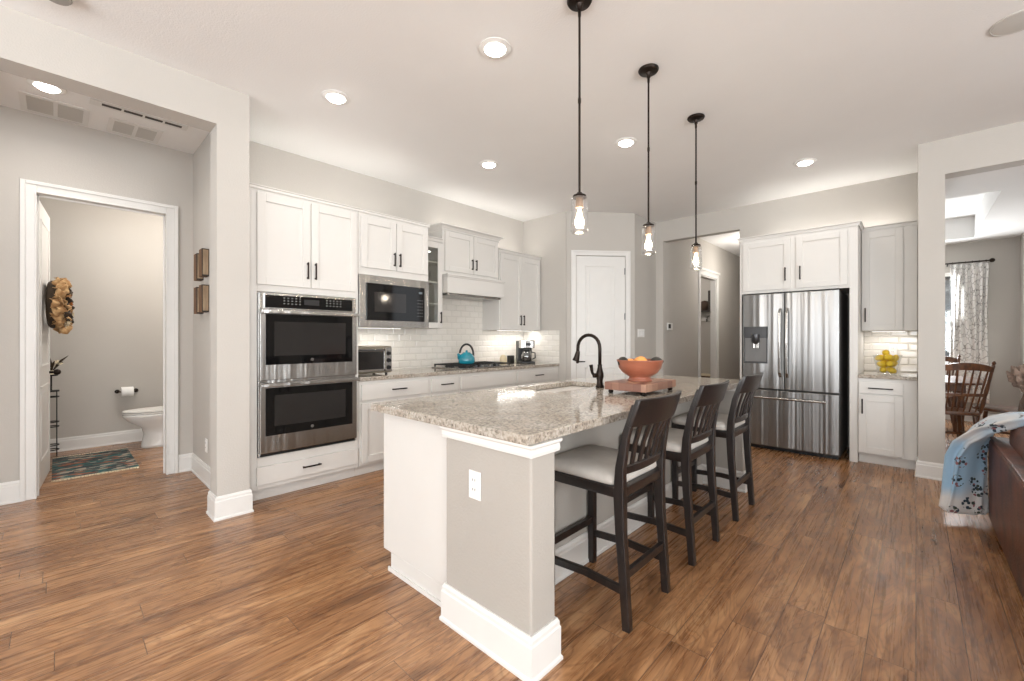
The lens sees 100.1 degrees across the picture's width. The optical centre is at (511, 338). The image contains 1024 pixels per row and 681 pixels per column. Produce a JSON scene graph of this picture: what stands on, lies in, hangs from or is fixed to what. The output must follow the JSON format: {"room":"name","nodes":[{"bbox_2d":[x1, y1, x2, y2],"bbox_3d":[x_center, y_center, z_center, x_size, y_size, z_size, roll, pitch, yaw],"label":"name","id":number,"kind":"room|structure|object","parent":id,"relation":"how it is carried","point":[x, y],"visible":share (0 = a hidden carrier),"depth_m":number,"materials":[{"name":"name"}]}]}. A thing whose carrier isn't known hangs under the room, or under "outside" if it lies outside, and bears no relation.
{"room":"kitchen","nodes":[
{"label":"kitchen","id":0,"kind":"room"},
{"bbox_2d":[0,105,192,482],"bbox_3d":[-4.376,-0.253,4.258,2.030,3.050,3.600,0,0,43],"label":"wall","id":1,"kind":"structure","parent":0,"point":[111,259],"depth_m":4.78,"materials":[{"name":"paint"}]},
{"bbox_2d":[0,480,19,504],"bbox_3d":[-4.345,1.190,2.794,0.022,0.165,1.510,0,0,43],"label":"baseboard","id":2,"kind":"structure","parent":1,"relation":"attached to","point":[9,491],"depth_m":3.30,"materials":[{"name":"paint"}]},
{"bbox_2d":[39,200,60,489],"bbox_3d":[-4.131,0.057,3.816,0.118,2.410,0.810,0,0,-42],"label":"door","id":3,"kind":"structure","parent":1,"relation":"in","point":[44,219],"depth_m":3.77,"materials":[{"name":"paint"}]},
{"bbox_2d":[45,277,74,333],"bbox_3d":[-4.094,-0.291,3.891,0.551,0.511,0.186,0,0,43],"label":"wall sculpture","id":4,"kind":"object","parent":3,"relation":"hanging from","point":[59,307],"visible":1,"depth_m":3.76,"materials":[{"name":"brown wood"}]},
{"bbox_2d":[50,429,142,452],"bbox_3d":[-4.745,1.197,5.155,0.022,0.150,2.600,0,0,43],"label":"baseboard","id":5,"kind":"structure","parent":1,"relation":"attached to","point":[127,436],"depth_m":5.02,"materials":[{"name":"paint"}]},
{"bbox_2d":[20,178,177,501],"bbox_3d":[-3.541,0.015,3.741,0.154,2.515,0.984,0,0,43],"label":"door frame","id":6,"kind":"structure","parent":1,"relation":"attached to","point":[30,190],"depth_m":3.46,"materials":[{"name":"paint"}]},
{"bbox_2d":[114,388,137,393],"bbox_3d":[-4.658,0.642,5.190,0.099,0.048,0.218,0,0,43],"label":"paper holder","id":7,"kind":"object","parent":1,"relation":"attached to","point":[135,389],"visible":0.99,"depth_m":5.16,"materials":[{"name":"black metal"}]},
{"bbox_2d":[121,386,133,396],"bbox_3d":[-4.633,0.642,5.167,0.114,0.114,0.110,0,0,43],"label":"toilet paper roll","id":8,"kind":"object","parent":7,"relation":"on","point":[125,391],"visible":1,"depth_m":5.13,"materials":[{"name":"white paper"}]},
{"bbox_2d":[178,453,191,472],"bbox_3d":[-3.117,1.190,4.099,0.022,0.165,0.115,0,0,43],"label":"baseboard","id":9,"kind":"structure","parent":1,"relation":"attached to","point":[184,460],"depth_m":4.09,"materials":[{"name":"paint"}]},
{"bbox_2d":[0,5,216,131],"bbox_3d":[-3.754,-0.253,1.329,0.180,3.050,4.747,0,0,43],"label":"beam","id":10,"kind":"structure","parent":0,"point":[32,48],"depth_m":2.58,"materials":[{"name":"paint"}]},
{"bbox_2d":[193,84,248,496],"bbox_3d":[-2.595,-0.253,3.636,1.656,3.050,0.202,0,0,43],"label":"wall column","id":11,"kind":"structure","parent":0,"point":[221,161],"depth_m":3.09,"materials":[{"name":"paint"}]},
{"bbox_2d":[194,253,203,280],"bbox_3d":[-2.825,-0.638,3.867,0.114,0.236,0.052,0,0,43],"label":"block","id":12,"kind":"object","parent":11,"relation":"attached to","point":[196,256],"visible":0.67,"depth_m":3.82,"materials":[{"name":"brown wood"}]},
{"bbox_2d":[194,287,203,313],"bbox_3d":[-2.825,-0.338,3.867,0.114,0.236,0.052,0,0,43],"label":"block","id":13,"kind":"object","parent":11,"relation":"attached to","point":[196,289],"visible":0.56,"depth_m":3.82,"materials":[{"name":"brown wood"}]},
{"bbox_2d":[199,248,208,277],"bbox_3d":[-2.676,-0.653,3.727,0.114,0.236,0.052,0,0,43],"label":"block","id":14,"kind":"object","parent":11,"relation":"attached to","point":[203,253],"visible":1,"depth_m":3.69,"materials":[{"name":"brown wood"}]},
{"bbox_2d":[199,284,208,312],"bbox_3d":[-2.676,-0.343,3.727,0.114,0.236,0.052,0,0,43],"label":"block","id":15,"kind":"object","parent":11,"relation":"attached to","point":[203,289],"visible":1,"depth_m":3.69,"materials":[{"name":"brown wood"}]},
{"bbox_2d":[191,453,253,521],"bbox_3d":[-2.543,1.190,3.587,1.558,0.165,0.246,0,0,43],"label":"baseboard","id":16,"kind":"structure","parent":11,"relation":"attached to","point":[219,508],"depth_m":3.08,"materials":[{"name":"paint"}]},
{"bbox_2d":[249,141,522,368],"bbox_3d":[-1.172,-0.253,5.210,0.120,3.050,4.041,0,0,43],"label":"wall","id":17,"kind":"structure","parent":0,"point":[272,167],"depth_m":4.67,"materials":[{"name":"paint"}]},
{"bbox_2d":[358,274,428,327],"bbox_3d":[-1.306,-0.347,4.352,0.531,0.482,0.765,0,0,43],"label":"microwave","id":18,"kind":"object","parent":17,"relation":"attached to","point":[383,301],"visible":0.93,"depth_m":4.14,"materials":[{"name":"silver metal"}]},
{"bbox_2d":[358,208,429,281],"bbox_3d":[-1.350,-0.648,4.405,0.701,1.070,0.788,0,0,43],"label":"upper cabinet","id":19,"kind":"object","parent":17,"relation":"attached to","point":[388,245],"visible":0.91,"depth_m":4.14,"materials":[{"name":"paint"}]},
{"bbox_2d":[403,235,442,328],"bbox_3d":[-1.065,-0.635,4.948,0.371,1.045,0.425,0,0,43],"label":"upper cabinet","id":20,"kind":"object","parent":17,"relation":"attached to","point":[434,243],"visible":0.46,"depth_m":4.98,"materials":[{"name":"paint"}]},
{"bbox_2d":[428,260,436,265],"bbox_3d":[-1.083,-0.877,4.965,0.301,0.018,0.389,0,0,43],"label":"shelf","id":21,"kind":"object","parent":20,"relation":"attached to","point":[430,263],"depth_m":4.98,"materials":[{"name":"paint"}]},
{"bbox_2d":[358,298,558,368],"bbox_3d":[-0.604,-0.086,5.225,0.684,0.884,2.999,0,0,43],"label":"tile backsplash","id":22,"kind":"structure","parent":17,"relation":"attached to","point":[462,320],"depth_m":5.58,"materials":[{"name":"white tile"}]},
{"bbox_2d":[428,222,505,300],"bbox_3d":[-0.572,-0.920,5.419,0.443,0.835,1.035,0,0,43],"label":"upper cabinet","id":23,"kind":"object","parent":17,"relation":"attached to","point":[469,256],"visible":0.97,"depth_m":5.26,"materials":[{"name":"paint"}]},
{"bbox_2d":[442,293,499,300],"bbox_3d":[-0.576,-0.515,5.422,0.353,0.025,0.865,0,0,43],"label":"range hood","id":24,"kind":"object","parent":23,"relation":"attached to","point":[462,296],"depth_m":5.33,"materials":[{"name":"silver metal"}]},
{"bbox_2d":[483,248,541,330],"bbox_3d":[0.012,-0.653,6.091,0.371,1.080,0.885,0,0,43],"label":"upper cabinet","id":25,"kind":"object","parent":17,"relation":"attached to","point":[519,309],"visible":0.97,"depth_m":5.93,"materials":[{"name":"paint"}]},
{"bbox_2d":[0,419,1023,680],"bbox_3d":[1.487,1.297,3.476,12.000,0.050,15.300,0,0,43],"label":"floor","id":26,"kind":"structure","parent":0,"point":[842,569],"depth_m":2.13,"materials":[{"name":"brown wood"}]},
{"bbox_2d":[50,374,59,455],"bbox_3d":[-4.963,0.832,4.619,0.128,0.880,0.128,0,0,43],"label":"wire stand","id":27,"kind":"object","parent":26,"relation":"on","point":[51,390],"visible":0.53,"depth_m":4.62,"materials":[{"name":"metal"}]},
{"bbox_2d":[50,374,58,390],"bbox_3d":[-4.963,0.484,4.619,0.124,0.185,0.122,0,0,43],"label":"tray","id":28,"kind":"object","parent":27,"relation":"on","point":[53,374],"depth_m":4.61,"materials":[{"name":"metal"}]},
{"bbox_2d":[50,356,67,374],"bbox_3d":[-4.944,0.286,4.621,0.233,0.208,0.090,0,0,-39],"label":"flower arrangement","id":29,"kind":"object","parent":27,"relation":"on","point":[57,362],"visible":0.48,"depth_m":4.62,"materials":[{"name":"beige plant"}]},
{"bbox_2d":[51,448,138,481],"bbox_3d":[-4.253,1.268,4.367,1.102,0.008,0.592,0,0,43],"label":"rug","id":30,"kind":"object","parent":26,"relation":"on","point":[74,466],"visible":1,"depth_m":4.29,"materials":[{"name":"multicoloured fabric"}]},
{"bbox_2d":[122,406,162,447],"bbox_3d":[-4.110,0.897,5.190,0.420,0.750,0.909,0,0,43],"label":"toilet","id":31,"kind":"object","parent":26,"relation":"on","point":[150,419],"visible":0.27,"depth_m":4.96,"materials":[{"name":"white ceramic"}]},
{"bbox_2d":[249,182,358,500],"bbox_3d":[-1.933,0.044,3.785,0.701,2.455,0.910,0,0,43],"label":"tall cabinet","id":32,"kind":"object","parent":26,"relation":"on","point":[299,244],"visible":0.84,"depth_m":3.52,"materials":[{"name":"paint"}]},
{"bbox_2d":[257,292,359,457],"bbox_3d":[-1.878,0.282,3.774,0.690,1.280,0.790,0,0,43],"label":"double oven","id":33,"kind":"object","parent":32,"relation":"in","point":[307,344],"visible":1,"depth_m":3.53,"materials":[{"name":"silver metal"}]},
{"bbox_2d":[355,376,428,475],"bbox_3d":[-1.353,0.834,4.401,0.701,0.876,0.777,0,0,43],"label":"base cabinet","id":34,"kind":"object","parent":26,"relation":"on","point":[370,423],"visible":0.49,"depth_m":4.03,"materials":[{"name":"paint"}]},
{"bbox_2d":[358,362,558,381],"bbox_3d":[-0.601,0.376,5.218,0.677,0.038,2.996,0,0,43],"label":"countertop","id":35,"kind":"structure","parent":34,"relation":"on","point":[428,371],"depth_m":4.74,"materials":[{"name":"stone"}]},
{"bbox_2d":[358,345,391,373],"bbox_3d":[-1.431,0.216,4.226,0.362,0.280,0.390,0,0,43],"label":"toaster oven","id":36,"kind":"object","parent":35,"relation":"on","point":[371,359],"visible":0.73,"depth_m":4.13,"materials":[{"name":"silver metal"}]},
{"bbox_2d":[432,361,512,369],"bbox_3d":[-0.481,0.332,5.323,0.511,0.048,0.890,0,0,43],"label":"cooktop","id":37,"kind":"object","parent":35,"relation":"in","point":[478,364],"visible":0.88,"depth_m":5.16,"materials":[{"name":"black metal"}]},
{"bbox_2d":[457,343,474,363],"bbox_3d":[-0.548,0.184,5.180,0.204,0.246,0.203,0,0,12],"label":"kettle","id":38,"kind":"object","parent":37,"relation":"on","point":[466,357],"visible":1,"depth_m":5.12,"materials":[{"name":"teal metal"}]},
{"bbox_2d":[507,355,513,363],"bbox_3d":[-0.018,0.298,6.005,0.060,0.115,0.090,0,0,43],"label":"canister","id":39,"kind":"object","parent":35,"relation":"on","point":[510,358],"visible":0.84,"depth_m":5.97,"materials":[{"name":"plastic"}]},
{"bbox_2d":[516,340,535,363],"bbox_3d":[0.197,0.194,6.134,0.210,0.325,0.293,0,0,-15],"label":"coffee maker","id":40,"kind":"object","parent":35,"relation":"on","point":[524,352],"visible":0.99,"depth_m":6.04,"materials":[{"name":"black plastic"}]},
{"bbox_2d":[429,374,457,395],"bbox_3d":[-0.951,0.834,4.829,0.701,0.876,0.397,0,0,43],"label":"base cabinet","id":41,"kind":"object","parent":26,"relation":"on","point":[440,384],"visible":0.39,"depth_m":4.59,"materials":[{"name":"paint"}]},
{"bbox_2d":[458,370,514,392],"bbox_3d":[-0.495,0.834,5.313,0.701,0.876,0.933,0,0,43],"label":"base cabinet","id":42,"kind":"object","parent":26,"relation":"on","point":[467,382],"visible":0.2,"depth_m":5.04,"materials":[{"name":"paint"}]},
{"bbox_2d":[515,366,555,385],"bbox_3d":[0.111,0.834,5.956,0.701,0.876,0.835,0,0,43],"label":"base cabinet","id":43,"kind":"object","parent":26,"relation":"on","point":[528,376],"visible":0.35,"depth_m":5.70,"materials":[{"name":"paint"}]},
{"bbox_2d":[384,386,746,680],"bbox_3d":[0.622,0.834,3.019,1.198,0.876,2.876,0,0,43],"label":"kitchen island","id":44,"kind":"object","parent":26,"relation":"on","point":[489,566],"visible":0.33,"depth_m":1.85,"materials":[{"name":"paint"}]},
{"bbox_2d":[469,469,480,500],"bbox_3d":[-0.157,0.617,1.801,0.072,0.118,0.009,0,0,43],"label":"outlet","id":45,"kind":"object","parent":44,"relation":"attached to","point":[474,476],"visible":1,"depth_m":1.79,"materials":[{"name":"white plastic"}]},
{"bbox_2d":[471,476,476,484],"bbox_3d":[-0.159,0.597,1.799,0.034,0.030,0.003,0,0,43],"label":"socket","id":46,"kind":"object","parent":45,"relation":"attached to","point":[473,478],"depth_m":1.80,"materials":[{"name":"white plastic"}]},
{"bbox_2d":[471,486,476,494],"bbox_3d":[-0.159,0.637,1.799,0.034,0.030,0.003,0,0,43],"label":"socket","id":47,"kind":"object","parent":45,"relation":"attached to","point":[473,488],"depth_m":1.80,"materials":[{"name":"white plastic"}]},
{"bbox_2d":[371,373,738,445],"bbox_3d":[0.624,0.376,3.003,1.144,0.038,2.872,0,0,43],"label":"island countertop","id":48,"kind":"structure","parent":44,"relation":"on","point":[525,415],"depth_m":2.21,"materials":[{"name":"stone"}]},
{"bbox_2d":[572,333,603,387],"bbox_3d":[0.545,0.160,3.160,0.267,0.392,0.116,0,0,43],"label":"faucet","id":49,"kind":"object","parent":48,"relation":"on","point":[599,375],"visible":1,"depth_m":3.10,"materials":[{"name":"black metal"}]},
{"bbox_2d":[605,378,675,395],"bbox_3d":[0.867,0.320,2.879,0.285,0.072,0.460,0,0,43],"label":"cutting board","id":50,"kind":"object","parent":48,"relation":"on","point":[656,384],"visible":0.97,"depth_m":2.75,"materials":[{"name":"brown wood"}]},
{"bbox_2d":[617,359,663,381],"bbox_3d":[0.852,0.213,2.859,0.302,0.141,0.302,0,0,43],"label":"fruit bowl","id":51,"kind":"object","parent":50,"relation":"on","point":[637,371],"visible":0.92,"depth_m":2.76,"materials":[{"name":"ceramic"}]},
{"bbox_2d":[555,390,681,633],"bbox_3d":[0.507,0.765,2.132,0.572,1.015,0.444,0,0,43],"label":"bar stool","id":52,"kind":"object","parent":26,"relation":"on","point":[619,473],"visible":0.91,"depth_m":2.00,"materials":[{"name":"brown wood"}]},
{"bbox_2d":[555,445,656,484],"bbox_3d":[0.455,0.624,2.181,0.430,0.066,0.432,0,0,43],"label":"cushion","id":53,"kind":"object","parent":52,"relation":"on","point":[587,464],"depth_m":2.06,"materials":[{"name":"fabric"}]},
{"bbox_2d":[620,380,729,565],"bbox_3d":[1.018,0.765,2.675,0.572,1.015,0.444,0,0,43],"label":"bar stool","id":54,"kind":"object","parent":26,"relation":"on","point":[684,446],"visible":0.78,"depth_m":2.50,"materials":[{"name":"wood"}]},
{"bbox_2d":[620,425,707,452],"bbox_3d":[0.966,0.624,2.724,0.430,0.066,0.432,0,0,43],"label":"cushion","id":55,"kind":"object","parent":54,"relation":"on","point":[675,443],"depth_m":2.56,"materials":[{"name":"fabric"}]},
{"bbox_2d":[672,372,762,521],"bbox_3d":[1.566,0.765,3.257,0.572,1.015,0.444,0,0,43],"label":"bar stool","id":56,"kind":"object","parent":26,"relation":"on","point":[731,425],"visible":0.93,"depth_m":3.11,"materials":[{"name":"wood"}]},
{"bbox_2d":[672,411,744,430],"bbox_3d":[1.514,0.624,3.306,0.430,0.066,0.432,0,0,43],"label":"cushion","id":57,"kind":"object","parent":56,"relation":"on","point":[723,423],"depth_m":3.18,"materials":[{"name":"fabric"}]},
{"bbox_2d":[743,288,847,459],"bbox_3d":[3.272,0.377,4.972,0.903,1.790,0.834,0,0,43],"label":"refrigerator","id":58,"kind":"object","parent":26,"relation":"on","point":[798,341],"visible":0.91,"depth_m":4.68,"materials":[{"name":"silver metal"}]},
{"bbox_2d":[737,221,863,461],"bbox_3d":[3.359,0.040,5.003,1.165,2.465,0.746,0,0,43],"label":"tall cabinet","id":59,"kind":"object","parent":26,"relation":"on","point":[828,257],"visible":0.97,"depth_m":4.62,"materials":[{"name":"paint"}]},
{"bbox_2d":[858,378,917,469],"bbox_3d":[3.924,0.838,4.471,0.442,0.868,0.746,0,0,43],"label":"base cabinet","id":60,"kind":"object","parent":26,"relation":"on","point":[887,408],"visible":0.92,"depth_m":4.22,"materials":[{"name":"paint"}]},
{"bbox_2d":[858,371,917,380],"bbox_3d":[3.930,0.386,4.478,0.442,0.034,0.728,0,0,43],"label":"countertop","id":61,"kind":"structure","parent":60,"relation":"on","point":[865,374],"depth_m":4.29,"materials":[{"name":"stone"}]},
{"bbox_2d":[945,355,960,422],"bbox_3d":[6.189,0.757,6.272,0.558,1.035,0.505,0,0,-41],"label":"dining chair","id":62,"kind":"object","parent":26,"relation":"on","point":[947,359],"visible":0.11,"depth_m":6.25,"materials":[{"name":"brown wood"}]},
{"bbox_2d":[945,375,982,436],"bbox_3d":[5.260,0.892,5.761,1.440,0.760,1.280,0,0,43],"label":"dining table","id":63,"kind":"object","parent":26,"relation":"on","point":[952,378],"visible":0.2,"depth_m":5.12,"materials":[{"name":"brown wood"}]},
{"bbox_2d":[945,361,996,435],"bbox_3d":[4.940,0.757,4.819,0.506,1.035,0.558,0,0,22],"label":"dining chair","id":64,"kind":"object","parent":26,"relation":"on","point":[951,410],"visible":0.56,"depth_m":4.62,"materials":[{"name":"brown wood"}]},
{"bbox_2d":[972,393,1023,433],"bbox_3d":[5.731,0.757,4.952,0.505,1.035,0.558,0,0,-31],"label":"dining chair","id":65,"kind":"object","parent":26,"relation":"on","point":[988,407],"visible":0.32,"depth_m":4.91,"materials":[{"name":"brown wood"}]},
{"bbox_2d":[989,427,1023,600],"bbox_3d":[2.678,0.894,1.578,1.005,0.755,2.970,0,0,43],"label":"sofa","id":66,"kind":"object","parent":26,"relation":"on","point":[1006,455],"visible":0.93,"depth_m":2.40,"materials":[{"name":"brown leather"}]},
{"bbox_2d":[938,412,1023,514],"bbox_3d":[3.307,0.842,2.614,0.534,0.751,1.027,0,0,-37],"label":"throw blanket","id":67,"kind":"object","parent":66,"relation":"on","point":[964,487],"visible":1,"depth_m":2.96,"materials":[{"name":"blue fabric"}]},
{"bbox_2d":[1009,427,1023,459],"bbox_3d":[3.035,0.684,2.362,0.309,0.335,0.919,0,0,43],"label":"cushion","id":68,"kind":"object","parent":66,"relation":"on","point":[1016,440],"depth_m":2.55,"materials":[{"name":"brown leather"}]},
{"bbox_3d":[4.918,1.022,4.092,0.320,0.500,0.320,0,0,43],"label":"side table","id":69,"kind":"object","parent":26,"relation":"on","visible":0},
{"bbox_2d":[1006,364,1023,392],"bbox_3d":[4.930,0.512,4.096,0.280,0.519,0.312,0,0,43],"label":"flowers","id":70,"kind":"object","parent":69,"relation":"on","point":[1015,376],"visible":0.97,"depth_m":4.08,"materials":[{"name":"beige plant"}]},
{"bbox_2d":[0,0,1023,256],"bbox_3d":[1.487,-1.818,3.476,12.000,0.080,15.300,0,0,43],"label":"ceiling","id":71,"kind":"structure","parent":0,"point":[855,87],"depth_m":3.01,"materials":[{"name":"paint"}]},
{"bbox_2d":[26,79,66,94],"bbox_3d":[-3.279,-1.762,3.024,0.196,0.030,0.196,0,0,43],"label":"recessed light","id":72,"kind":"object","parent":71,"relation":"in","point":[41,86],"visible":0.77,"depth_m":3.01,"materials":[{"name":"paint"}]},
{"bbox_2d":[18,90,89,126],"bbox_3d":[-3.545,-1.774,3.332,0.370,0.007,0.370,0,0,43],"label":"ceiling vent","id":73,"kind":"object","parent":71,"relation":"in","point":[29,102],"visible":1,"depth_m":3.32,"materials":[{"name":"metal"}]},
{"bbox_2d":[50,0,75,5],"bbox_3d":[-2.330,-1.755,2.194,0.140,0.044,0.140,0,0,43],"label":"smoke detector","id":74,"kind":"object","parent":71,"relation":"attached to","point":[60,2],"visible":1,"depth_m":2.22,"materials":[{"name":"white plastic"}]},
{"bbox_2d":[106,117,162,143],"bbox_3d":[-3.234,-1.774,3.677,0.330,0.007,0.340,0,0,43],"label":"ceiling vent","id":75,"kind":"object","parent":71,"relation":"in","point":[114,125],"visible":1,"depth_m":3.66,"materials":[{"name":"metal"}]},
{"bbox_2d":[89,98,188,130],"bbox_3d":[-2.950,-1.773,3.417,0.100,0.009,0.590,0,0,43],"label":"ceiling vent","id":76,"kind":"object","parent":71,"relation":"in","point":[96,102],"visible":1,"depth_m":3.39,"materials":[{"name":"metal"}]},
{"bbox_2d":[321,89,349,104],"bbox_3d":[-1.298,-1.762,3.161,0.196,0.030,0.196,0,0,43],"label":"recessed light","id":77,"kind":"object","parent":71,"relation":"in","point":[332,96],"visible":1,"depth_m":3.13,"materials":[{"name":"paint"}]},
{"bbox_2d":[479,160,498,167],"bbox_3d":[-0.235,-1.762,4.378,0.196,0.030,0.196,0,0,43],"label":"recessed light","id":78,"kind":"object","parent":71,"relation":"in","point":[486,163],"visible":1,"depth_m":4.34,"materials":[{"name":"paint"}]},
{"bbox_2d":[479,37,510,58],"bbox_3d":[-0.104,-1.762,2.628,0.196,0.030,0.196,0,0,43],"label":"recessed light","id":79,"kind":"object","parent":71,"relation":"in","point":[491,47],"visible":1,"depth_m":2.60,"materials":[{"name":"paint"}]},
{"bbox_2d":[567,0,591,233],"bbox_3d":[0.355,-1.165,2.254,0.132,1.223,0.132,0,0,43],"label":"pendant light","id":80,"kind":"object","parent":71,"relation":"hanging from","point":[578,6],"visible":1,"depth_m":2.25,"materials":[{"name":"black metal"}]},
{"bbox_2d":[575,197,583,208],"bbox_3d":[0.355,-0.709,2.254,0.042,0.052,0.041,0,0,43],"label":"socket","id":81,"kind":"object","parent":80,"relation":"attached to","point":[579,200],"depth_m":2.24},
{"bbox_2d":[615,137,636,146],"bbox_3d":[1.033,-1.762,3.887,0.196,0.030,0.196,0,0,43],"label":"recessed light","id":82,"kind":"object","parent":71,"relation":"in","point":[626,141],"visible":1,"depth_m":3.85,"materials":[{"name":"paint"}]},
{"bbox_2d":[638,63,658,254],"bbox_3d":[0.902,-1.165,2.836,0.132,1.223,0.132,0,0,43],"label":"pendant light","id":83,"kind":"object","parent":71,"relation":"hanging from","point":[647,70],"visible":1,"depth_m":2.83,"materials":[{"name":"black metal"}]},
{"bbox_2d":[645,226,651,234],"bbox_3d":[0.902,-0.709,2.836,0.042,0.052,0.041,0,0,43],"label":"socket","id":84,"kind":"object","parent":83,"relation":"attached to","point":[648,229],"depth_m":2.82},
{"bbox_2d":[687,113,704,269],"bbox_3d":[1.479,-1.165,3.448,0.132,1.223,0.132,0,0,43],"label":"pendant light","id":85,"kind":"object","parent":71,"relation":"hanging from","point":[695,118],"visible":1,"depth_m":3.44,"materials":[{"name":"black metal"}]},
{"bbox_2d":[793,158,816,165],"bbox_3d":[2.957,-1.762,4.328,0.196,0.030,0.196,0,0,43],"label":"recessed light","id":86,"kind":"object","parent":71,"relation":"in","point":[804,162],"visible":1,"depth_m":4.29,"materials":[{"name":"paint"}]},
{"bbox_2d":[989,9,1023,35],"bbox_3d":[2.846,-1.773,2.402,0.236,0.010,0.236,0,0,43],"label":"ceiling speaker","id":87,"kind":"object","parent":71,"relation":"attached to","point":[1013,23],"visible":1,"depth_m":2.43},
{"bbox_2d":[523,211,566,380],"bbox_3d":[0.509,-0.253,6.320,0.805,3.050,0.120,0,0,43],"label":"wall","id":88,"kind":"structure","parent":0,"point":[545,237],"depth_m":6.16,"materials":[{"name":"paint"}]},
{"bbox_2d":[567,211,633,379],"bbox_3d":[1.243,-0.253,6.105,0.995,3.050,0.100,0,0,-5],"label":"wall","id":89,"kind":"structure","parent":0,"point":[606,231],"depth_m":6.05,"materials":[{"name":"paint"}]},
{"bbox_2d":[576,256,624,378],"bbox_3d":[1.252,0.052,6.047,0.728,2.420,0.106,0,0,-5],"label":"door","id":90,"kind":"structure","parent":89,"relation":"in","point":[600,279],"depth_m":6.06,"materials":[{"name":"paint"}]},
{"bbox_2d":[571,250,630,378],"bbox_3d":[1.253,0.019,6.043,0.855,2.505,0.024,0,0,-5],"label":"door frame","id":91,"kind":"structure","parent":89,"relation":"attached to","point":[627,254],"depth_m":6.04,"materials":[{"name":"paint"}]},
{"bbox_2d":[634,214,709,373],"bbox_3d":[2.628,-0.253,8.333,1.800,3.050,4.464,0,0,43],"label":"wall","id":92,"kind":"structure","parent":0,"point":[644,265],"depth_m":6.40,"materials":[{"name":"paint"}]},
{"bbox_2d":[638,329,644,336],"bbox_3d":[1.879,-0.076,6.237,0.011,0.103,0.187,0,0,43],"label":"light switch","id":93,"kind":"object","parent":92,"relation":"attached to","point":[641,332],"visible":1,"depth_m":6.23,"materials":[{"name":"white plastic"}]},
{"bbox_2d":[701,310,709,321],"bbox_3d":[4.285,-0.489,9.546,0.950,0.257,0.215,0,0,43],"label":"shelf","id":94,"kind":"object","parent":92,"relation":"attached to","point":[705,314],"visible":0.19,"depth_m":9.60,"materials":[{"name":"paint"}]},
{"bbox_2d":[701,301,707,309],"bbox_3d":[4.284,-0.729,9.537,0.200,0.220,0.195,0,0,43],"label":"hat","id":95,"kind":"object","parent":94,"relation":"on","point":[704,304],"visible":0.79,"depth_m":9.46,"materials":[{"name":"brown fabric"}]},
{"bbox_2d":[667,238,739,379],"bbox_3d":[4.370,-0.253,7.938,1.280,3.050,4.650,0,0,43],"label":"wall","id":96,"kind":"structure","parent":0,"point":[682,282],"depth_m":7.49,"materials":[{"name":"paint"}]},
{"bbox_2d":[697,266,719,377],"bbox_3d":[3.616,0.007,7.968,0.140,2.530,1.100,0,0,43],"label":"door frame","id":97,"kind":"structure","parent":96,"relation":"attached to","point":[713,276],"depth_m":8.26,"materials":[{"name":"paint"}]},
{"bbox_2d":[656,172,917,446],"bbox_3d":[3.389,-0.253,5.586,3.104,3.050,0.120,0,0,43],"label":"wall","id":98,"kind":"structure","parent":0,"point":[893,199],"depth_m":5.37,"materials":[{"name":"paint"}]},
{"bbox_2d":[861,220,917,330],"bbox_3d":[4.043,-0.635,4.599,0.442,1.115,0.396,0,0,43],"label":"upper cabinet","id":99,"kind":"object","parent":98,"relation":"attached to","point":[889,252],"visible":0.99,"depth_m":4.48,"materials":[{"name":"paint"}]},
{"bbox_2d":[864,331,916,372],"bbox_3d":[4.183,0.146,4.747,0.442,0.444,0.010,0,0,43],"label":"backsplash","id":100,"kind":"structure","parent":98,"relation":"attached to","point":[875,343],"depth_m":4.71,"materials":[{"name":"white tile"}]},
{"bbox_2d":[888,345,896,354],"bbox_3d":[4.193,0.132,4.723,0.072,0.118,0.009,0,0,43],"label":"outlet","id":101,"kind":"object","parent":100,"relation":"attached to","point":[892,348],"visible":0.87,"depth_m":4.72,"materials":[{"name":"white plastic"}]},
{"bbox_2d":[918,139,944,463],"bbox_3d":[4.104,-0.253,4.209,0.175,3.050,0.905,0,0,43],"label":"wall","id":102,"kind":"structure","parent":0,"point":[931,155],"depth_m":3.88,"materials":[{"name":"paint"}]},
{"bbox_2d":[915,413,996,480],"bbox_3d":[4.953,1.197,5.639,2.720,0.150,4.197,0,0,43],"label":"baseboard","id":103,"kind":"structure","parent":102,"relation":"attached to","point":[928,470],"depth_m":3.89,"materials":[{"name":"paint"}]},
{"bbox_2d":[945,276,950,361],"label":"window","id":104,"kind":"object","parent":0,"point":[947,279],"visible":0.1,"depth_m":14.01,"materials":[{"name":"clear glass"}]},
{"bbox_2d":[945,233,1023,413],"bbox_3d":[5.238,-0.253,5.795,2.920,3.050,3.820,0,0,43],"label":"wall","id":105,"kind":"structure","parent":0,"point":[1006,273],"depth_m":6.34,"materials":[{"name":"paint"}]},
{"bbox_2d":[945,258,994,266],"bbox_3d":[6.490,-1.153,6.964,1.804,0.064,0.161,0,0,43],"label":"curtain rod","id":106,"kind":"object","parent":105,"relation":"attached to","point":[990,259],"visible":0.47,"depth_m":6.47,"materials":[{"name":"black metal"}]},
{"bbox_2d":[949,260,989,403],"bbox_3d":[6.918,-0.101,6.493,0.424,2.147,0.086,0,0,43],"label":"curtain","id":107,"kind":"object","parent":106,"relation":"hanging from","point":[969,282],"visible":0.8,"depth_m":6.48,"materials":[{"name":"white fabric"}]},
{"bbox_2d":[945,165,1023,244],"bbox_3d":[5.021,-1.625,5.711,2.720,0.305,4.000,0,0,43],"label":"ceiling","id":108,"kind":"structure","parent":0,"point":[1000,213],"depth_m":4.91,"materials":[{"name":"paint"}]},
{"bbox_2d":[945,121,1023,178],"bbox_3d":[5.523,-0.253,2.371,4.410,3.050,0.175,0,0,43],"label":"wall header","id":109,"kind":"structure","parent":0,"point":[1001,147],"depth_m":3.66,"materials":[{"name":"paint"}]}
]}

